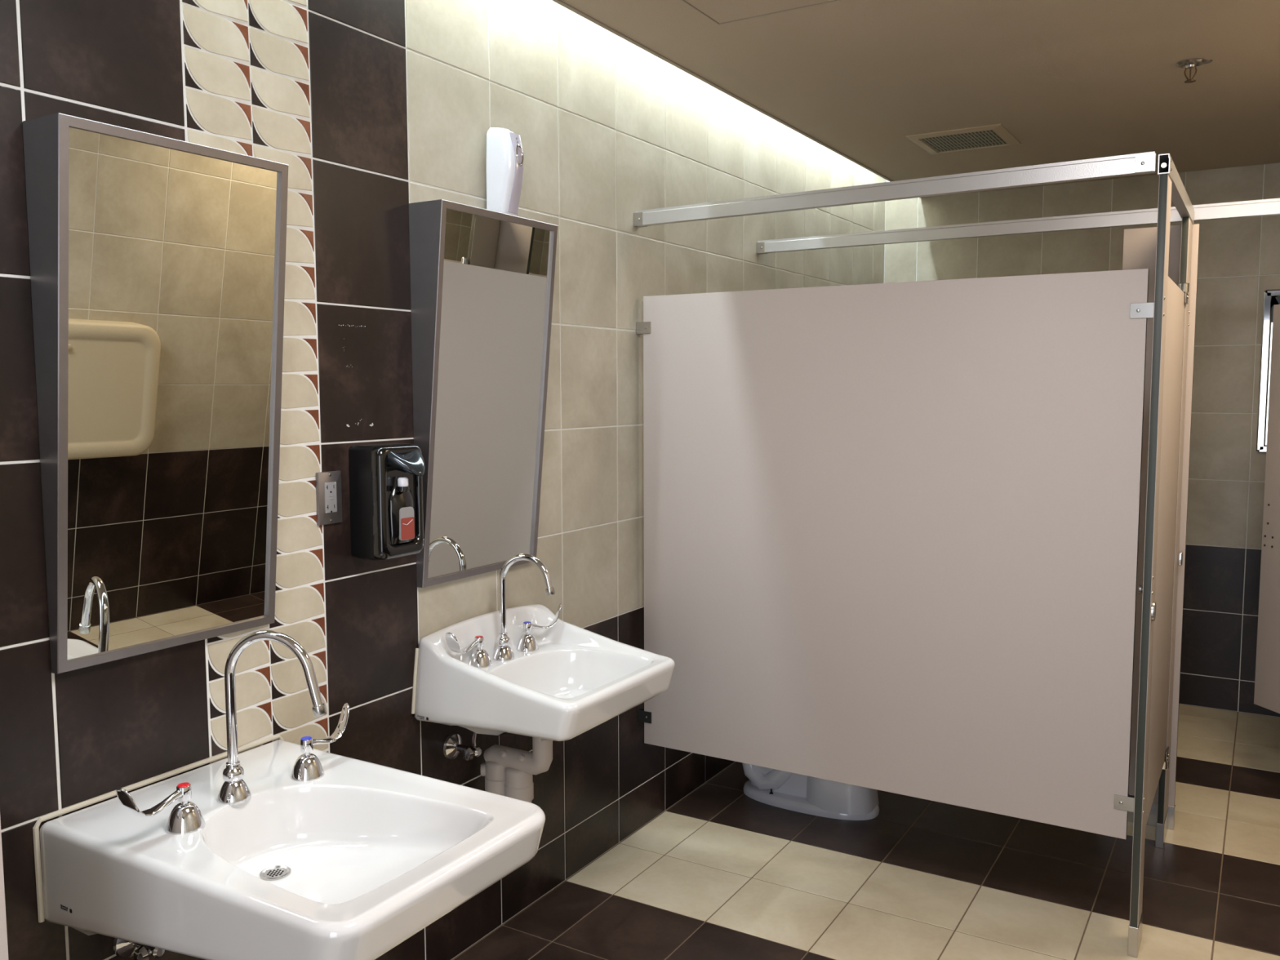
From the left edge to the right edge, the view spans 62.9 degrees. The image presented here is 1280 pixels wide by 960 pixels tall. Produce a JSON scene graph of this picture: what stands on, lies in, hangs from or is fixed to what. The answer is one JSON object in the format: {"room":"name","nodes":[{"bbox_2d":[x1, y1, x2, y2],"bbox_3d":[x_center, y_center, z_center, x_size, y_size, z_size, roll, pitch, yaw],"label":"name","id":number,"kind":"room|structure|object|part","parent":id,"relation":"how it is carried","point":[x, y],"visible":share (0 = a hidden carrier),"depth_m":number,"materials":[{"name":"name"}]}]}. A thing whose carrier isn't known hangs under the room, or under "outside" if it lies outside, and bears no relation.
{"room":"public restroom","nodes":[
{"label":"public restroom","id":0,"kind":"room"},
{"bbox_2d":[0,0,885,959],"bbox_3d":[-0.431,-0.224,2.817,0.120,2.920,6.634,3,6,31],"label":"wall","id":1,"kind":"structure","parent":0,"point":[373,109],"depth_m":2.42,"materials":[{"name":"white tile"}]},
{"bbox_2d":[0,818,8,959],"bbox_3d":[-0.975,0.506,1.368,0.499,1.120,0.026,3,6,31],"label":"privacy screen","id":2,"kind":"object","parent":1,"relation":"attached to","point":[3,934],"visible":1,"depth_m":1.24,"materials":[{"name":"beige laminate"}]},
{"bbox_2d":[22,112,288,674],"bbox_3d":[-0.845,-0.143,1.915,0.104,0.918,0.454,3,6,31],"label":"mirror","id":3,"kind":"object","parent":1,"relation":"attached to","point":[157,263],"visible":1,"depth_m":1.87,"materials":[{"name":"silver metal"}]},
{"bbox_2d":[32,733,546,959],"bbox_3d":[-0.585,0.812,1.831,0.725,0.488,0.526,3,6,31],"label":"sink","id":4,"kind":"object","parent":1,"relation":"attached to","point":[353,861],"visible":0.94,"depth_m":1.75,"materials":[{"name":"white porcelain"},{"name":"chrome"}]},
{"bbox_2d":[115,630,349,835],"bbox_3d":[-0.663,0.422,1.842,0.201,0.313,0.507,3,6,31],"label":"gooseneck faucet","id":5,"kind":"object","parent":4,"relation":"on","point":[185,817],"visible":1,"depth_m":1.85,"materials":[{"name":"silver metal"}]},
{"bbox_3d":[-0.787,0.534,1.718,0.062,0.111,0.150,3,6,31],"label":"handle","id":6,"kind":"part","parent":5,"relation":"part of","materials":[{"name":"silver metal"}]},
{"bbox_3d":[-0.657,0.419,1.865,0.205,0.312,0.058,0,5,4],"label":"spout","id":7,"kind":"part","parent":5,"relation":"part of","materials":[{"name":"silver metal"}]},
{"bbox_3d":[-0.611,0.507,2.026,0.062,0.111,0.151,3,6,31],"label":"handle","id":8,"kind":"part","parent":5,"relation":"part of","materials":[{"name":"silver metal"}]},
{"bbox_2d":[315,470,342,525],"bbox_3d":[-0.681,0.039,2.296,0.010,0.115,0.067,3,6,31],"label":"power outlet","id":9,"kind":"object","parent":1,"relation":"attached to","point":[328,484],"visible":1,"depth_m":2.29,"materials":[{"name":"silver metal"}]},
{"bbox_2d":[324,481,337,513],"bbox_3d":[-0.679,0.038,2.295,0.006,0.067,0.033,3,6,31],"label":"receptacle","id":10,"kind":"object","parent":9,"relation":"attached to","point":[330,487],"depth_m":2.29,"materials":[{"name":"grey plastic"}]},
{"bbox_2d":[338,324,373,426],"bbox_3d":[-0.638,-0.233,2.354,0.001,0.228,0.097,3,6,31],"label":"residue","id":11,"kind":"object","parent":1,"relation":"attached to","point":[339,325],"visible":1,"depth_m":2.36,"materials":[{"name":"white"}]},
{"bbox_2d":[348,443,425,560],"bbox_3d":[-0.553,0.048,2.373,0.150,0.256,0.140,3,6,31],"label":"soap dispenser","id":12,"kind":"object","parent":1,"relation":"attached to","point":[386,481],"visible":1,"depth_m":2.34,"materials":[{"name":"black plastic"}]},
{"bbox_3d":[-0.517,-0.041,2.348,0.071,0.066,0.106,3,6,31],"label":"push lever","id":13,"kind":"part","parent":12,"relation":"part of","materials":[{"name":"black metal"}]},
{"bbox_2d":[408,199,557,587],"bbox_3d":[-0.382,-0.211,2.682,0.104,0.918,0.460,3,6,31],"label":"mirror","id":14,"kind":"object","parent":1,"relation":"attached to","point":[482,280],"visible":0.86,"depth_m":2.63,"materials":[{"name":"silver metal"}]},
{"bbox_2d":[486,127,523,216],"bbox_3d":[-0.342,-0.791,2.695,0.087,0.230,0.072,3,6,31],"label":"air freshener","id":15,"kind":"object","parent":1,"relation":"attached to","point":[504,153],"visible":0.91,"depth_m":2.67,"materials":[{"name":"white plastic"}]},
{"bbox_3d":[-0.319,-0.786,2.682,0.029,0.198,0.042,3,6,31],"label":"panel","id":16,"kind":"part","parent":15,"relation":"part of","materials":[{"name":"grey plastic"}]},
{"bbox_2d":[411,604,675,802],"bbox_3d":[-0.223,0.632,2.669,0.466,0.542,0.540,3,6,31],"label":"sink","id":17,"kind":"object","parent":1,"relation":"attached to","point":[578,679],"visible":0.97,"depth_m":2.65,"materials":[{"name":"white glazed porcelain"},{"name":"chrome"},{"name":"satin chrome"}]},
{"bbox_2d":[445,553,561,668],"bbox_3d":[-0.301,0.328,2.699,0.198,0.282,0.432,3,6,31],"label":"gooseneck faucet","id":18,"kind":"object","parent":17,"relation":"attached to","point":[479,658],"visible":1,"depth_m":2.70,"materials":[{"name":"silver metal"}]},
{"bbox_3d":[-0.431,0.421,2.621,0.062,0.111,0.150,3,6,31],"label":"handle","id":19,"kind":"part","parent":18,"relation":"part of","materials":[{"name":"silver metal"}]},
{"bbox_3d":[-0.304,0.329,2.687,0.180,0.282,0.058,3,6,31],"label":"spout","id":20,"kind":"part","parent":18,"relation":"part of","materials":[{"name":"silver metal"}]},
{"bbox_3d":[-0.268,0.401,2.846,0.150,0.111,0.062,-4,6,-36],"label":"handle","id":21,"kind":"part","parent":18,"relation":"part of","materials":[{"name":"silver metal"}]},
{"bbox_2d":[414,604,675,742],"bbox_3d":[-0.222,0.496,2.659,0.462,0.270,0.537,3,6,31],"label":"basin","id":22,"kind":"object","parent":17,"relation":"in","point":[578,679],"depth_m":2.57,"materials":[{"name":"white ceramic"}]},
{"bbox_2d":[635,268,1154,839],"bbox_3d":[0.640,0.174,3.052,1.509,1.470,0.029,3,6,31],"label":"partition panel","id":23,"kind":"object","parent":1,"relation":"attached to","point":[891,530],"visible":0.94,"depth_m":2.97,"materials":[{"name":"beige laminate"}]},
{"bbox_2d":[633,151,1156,227],"bbox_3d":[0.627,-0.807,2.959,1.497,0.061,0.034,3,6,31],"label":"headrail","id":24,"kind":"object","parent":1,"relation":"attached to","point":[1141,163],"visible":1,"depth_m":2.88,"materials":[{"name":"silver metal"}]},
{"bbox_2d":[755,198,1279,254],"bbox_3d":[1.510,-0.867,3.510,2.438,0.050,0.034,3,6,31],"label":"headrail","id":25,"kind":"object","parent":1,"relation":"attached to","point":[1262,207],"visible":1,"depth_m":3.62,"materials":[{"name":"silver metal"}]},
{"bbox_2d":[451,703,1279,959],"bbox_3d":[0.644,1.349,2.249,2.680,0.120,6.774,3,6,31],"label":"floor","id":26,"kind":"structure","parent":0,"point":[722,873],"depth_m":3.15,"materials":[{"name":"brown tile"}]},
{"bbox_2d":[742,762,879,820],"bbox_3d":[0.588,0.792,3.748,0.754,0.727,0.370,3,6,31],"label":"toilet","id":27,"kind":"object","parent":26,"relation":"on","point":[794,792],"visible":0.29,"depth_m":3.66,"materials":[{"name":"white glazed porcelain"},{"name":"chrome"}]},
{"bbox_2d":[1127,173,1171,957],"bbox_3d":[1.313,0.244,2.689,0.029,2.000,0.110,3,6,31],"label":"post","id":28,"kind":"object","parent":26,"relation":"on","point":[1148,603],"visible":1,"depth_m":2.65,"materials":[{"name":"grey metal"}]},
{"bbox_3d":[1.316,0.336,2.682,0.008,0.050,0.048,3,6,31],"label":"latch plate","id":29,"kind":"part","parent":28,"relation":"part of","materials":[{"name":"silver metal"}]},
{"bbox_2d":[1157,153,1194,223],"bbox_3d":[1.519,-0.806,2.948,0.029,0.047,0.935,3,6,31],"label":"headrail","id":30,"kind":"object","parent":28,"relation":"on","point":[1180,199],"visible":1,"depth_m":2.81,"materials":[{"name":"silver metal"}]},
{"bbox_2d":[1122,223,1199,830],"bbox_3d":[1.698,0.173,3.491,0.223,2.000,0.023,3,6,31],"label":"pilaster","id":31,"kind":"object","parent":26,"relation":"on","point":[1140,245],"visible":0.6,"depth_m":3.45,"materials":[{"name":"beige metal"}]},
{"bbox_2d":[1155,216,1192,848],"bbox_3d":[1.722,0.184,3.361,0.036,2.000,0.174,3,6,31],"label":"partition panel","id":32,"kind":"object","parent":26,"relation":"on","point":[1162,824],"visible":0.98,"depth_m":3.35,"materials":[{"name":"beige laminate"}]},
{"bbox_2d":[1138,276,1189,826],"bbox_3d":[1.506,0.180,3.023,0.042,1.525,0.658,3,6,32],"label":"door","id":33,"kind":"structure","parent":32,"relation":"attached to","point":[1177,295],"depth_m":2.98,"materials":[{"name":"beige laminate"}]},
{"bbox_3d":[1.337,0.291,2.782,0.021,0.024,0.024,3,6,31],"label":"latch knob","id":34,"kind":"part","parent":33,"relation":"part of","materials":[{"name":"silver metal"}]},
{"bbox_2d":[560,0,1279,197],"bbox_3d":[0.636,-1.411,2.008,2.680,0.520,6.774,3,6,31],"label":"ceiling","id":35,"kind":"structure","parent":0,"point":[1070,80],"depth_m":3.24,"materials":[{"name":"beige paint"}]},
{"bbox_2d":[551,0,923,198],"bbox_3d":[-0.244,-1.363,2.544,0.014,0.344,6.534,3,6,31],"label":"trim","id":36,"kind":"structure","parent":35,"relation":"attached to","point":[559,2],"depth_m":3.26,"materials":[{"name":"beige paint"}]},
{"bbox_2d":[681,0,839,24],"bbox_3d":[0.310,-1.179,2.372,0.601,0.004,0.611,3,6,31],"label":"ceiling hatch","id":37,"kind":"object","parent":35,"relation":"attached to","point":[720,11],"visible":1,"depth_m":2.66,"materials":[{"name":"beige paint"}]},
{"bbox_2d":[905,124,1021,155],"bbox_3d":[1.271,-1.330,4.104,0.356,0.010,0.365,3,6,31],"label":"ceiling vent","id":38,"kind":"object","parent":35,"relation":"in","point":[994,135],"visible":1,"depth_m":4.08,"materials":[{"name":"beige metal"}]},
{"bbox_2d":[920,129,1008,151],"bbox_3d":[1.271,-1.332,4.104,0.281,0.006,0.289,3,6,31],"label":"grille","id":39,"kind":"object","parent":38,"relation":"attached to","point":[974,139],"depth_m":4.10,"materials":[{"name":"black"}]},
{"bbox_2d":[1175,57,1213,83],"bbox_3d":[1.657,-1.222,3.131,0.097,0.057,0.080,3,6,31],"label":"sprinkler","id":40,"kind":"object","parent":35,"relation":"attached to","point":[1193,63],"visible":1,"depth_m":3.13,"materials":[{"name":"grey metal"}]},
{"bbox_2d":[884,162,1279,717],"bbox_3d":[2.356,-0.418,4.956,2.680,2.920,0.120,3,6,31],"label":"wall","id":41,"kind":"structure","parent":0,"point":[1239,258],"depth_m":4.78,"materials":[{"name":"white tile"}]},
{"bbox_2d":[1256,288,1279,453],"bbox_3d":[2.920,-0.470,4.529,0.408,0.715,0.017,3,6,31],"label":"wall mirror","id":42,"kind":"object","parent":41,"relation":"attached to","point":[1271,297],"visible":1,"depth_m":4.62,"materials":[{"name":"silver metal"}]},
{"bbox_2d":[1265,297,1279,444],"bbox_3d":[2.921,-0.471,4.531,0.379,0.686,0.002,3,6,31],"label":"mirror glass","id":43,"kind":"object","parent":42,"relation":"attached to","point":[1269,301],"depth_m":4.60,"materials":[{"name":"white"}]},
{"bbox_3d":[2.501,0.213,3.009,0.116,2.000,0.023,3,6,31],"label":"pilaster","id":44,"kind":"object","parent":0,"visible":0},
{"bbox_2d":[1253,304,1279,713],"bbox_3d":[2.371,0.136,3.438,0.023,1.510,0.815,-1,5,-11],"label":"door","id":45,"kind":"structure","parent":44,"relation":"attached to","point":[1267,680],"depth_m":3.80,"materials":[{"name":"beige metal"}]}
]}

